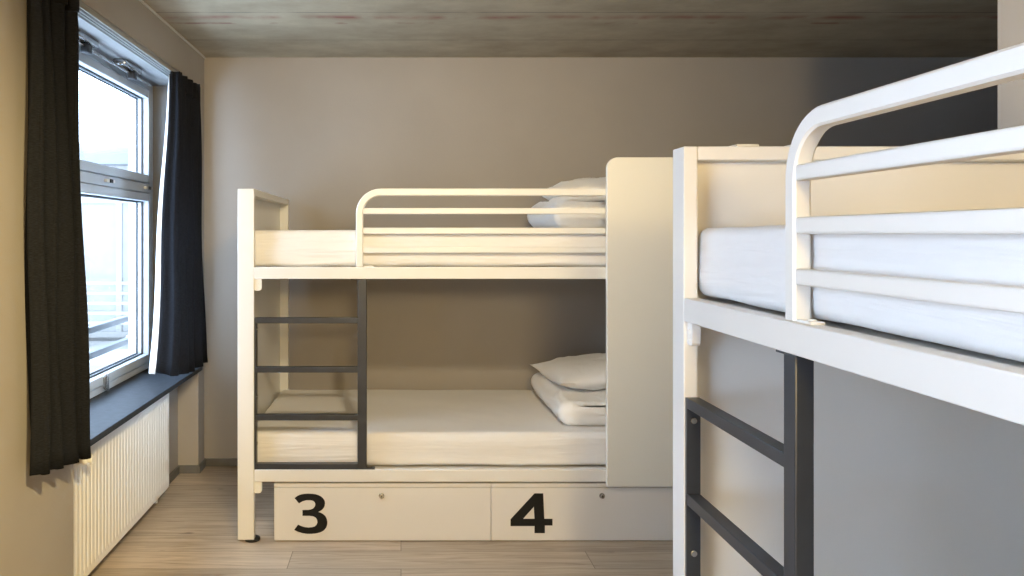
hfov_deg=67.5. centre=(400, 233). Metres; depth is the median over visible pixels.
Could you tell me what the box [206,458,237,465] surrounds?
baseboard
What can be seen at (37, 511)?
wall
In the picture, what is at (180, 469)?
baseboard
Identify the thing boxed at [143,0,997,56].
ceiling
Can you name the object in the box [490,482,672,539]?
storage drawer
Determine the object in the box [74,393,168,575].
radiator
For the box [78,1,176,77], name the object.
rail
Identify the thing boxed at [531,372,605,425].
duvet
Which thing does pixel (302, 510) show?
storage drawer
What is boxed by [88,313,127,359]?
guard rail
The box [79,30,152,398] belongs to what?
window
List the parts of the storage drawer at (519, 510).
lid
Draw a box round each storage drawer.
[274,482,490,539]
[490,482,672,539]
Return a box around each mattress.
[255,230,605,266]
[258,389,605,465]
[697,225,1023,361]
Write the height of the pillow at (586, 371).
0.182 m
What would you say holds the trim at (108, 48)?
attached to the wall at (37, 511)
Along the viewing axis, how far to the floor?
3.21 m
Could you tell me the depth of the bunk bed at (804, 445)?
1.76 m
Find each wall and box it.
[0,0,203,575]
[204,57,997,457]
[998,0,1023,128]
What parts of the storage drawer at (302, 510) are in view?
lid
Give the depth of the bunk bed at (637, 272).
3.32 m
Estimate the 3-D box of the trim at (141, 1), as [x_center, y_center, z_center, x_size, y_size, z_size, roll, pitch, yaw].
[-1.146,-1.029,0.509,0.008,0.008,7.818,0,0,0]
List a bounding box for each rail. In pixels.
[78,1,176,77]
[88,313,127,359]
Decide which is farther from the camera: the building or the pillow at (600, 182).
the building
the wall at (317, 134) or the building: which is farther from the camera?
the building
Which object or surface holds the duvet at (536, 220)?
on the mattress at (292, 248)
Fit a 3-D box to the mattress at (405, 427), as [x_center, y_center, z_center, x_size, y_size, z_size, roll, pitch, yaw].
[0.356,0.962,3.843,2.091,0.157,0.966,0,0,0]
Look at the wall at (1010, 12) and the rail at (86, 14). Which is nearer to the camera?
the wall at (1010, 12)
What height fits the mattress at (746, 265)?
0.169 m
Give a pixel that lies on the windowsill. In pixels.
(110, 409)
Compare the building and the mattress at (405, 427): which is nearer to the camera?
the mattress at (405, 427)
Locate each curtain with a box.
[25,0,90,475]
[149,71,207,375]
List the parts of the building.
pane, balcony railing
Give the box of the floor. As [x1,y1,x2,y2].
[88,466,672,575]
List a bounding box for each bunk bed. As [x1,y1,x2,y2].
[238,157,672,542]
[673,43,1023,575]
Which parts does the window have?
sash, opener rod, sash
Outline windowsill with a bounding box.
[90,367,202,445]
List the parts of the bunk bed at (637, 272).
post, mounting plate, footboard, post, rail, rail, guard rail, privacy panel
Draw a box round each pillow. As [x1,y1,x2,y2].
[530,353,605,389]
[543,177,605,199]
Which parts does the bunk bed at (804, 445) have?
post, mounting plate, hook plate, rail, guard rail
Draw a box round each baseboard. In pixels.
[169,458,205,483]
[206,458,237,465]
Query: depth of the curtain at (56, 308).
2.35 m
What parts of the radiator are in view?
thermostat knob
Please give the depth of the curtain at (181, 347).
3.81 m
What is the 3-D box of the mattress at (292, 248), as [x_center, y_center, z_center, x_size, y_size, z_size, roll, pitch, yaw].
[0.356,0.065,3.843,2.096,0.169,0.968,0,0,0]
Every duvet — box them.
[527,196,605,229]
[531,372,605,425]
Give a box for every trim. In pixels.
[78,0,183,363]
[139,0,205,58]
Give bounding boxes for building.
[79,143,127,372]

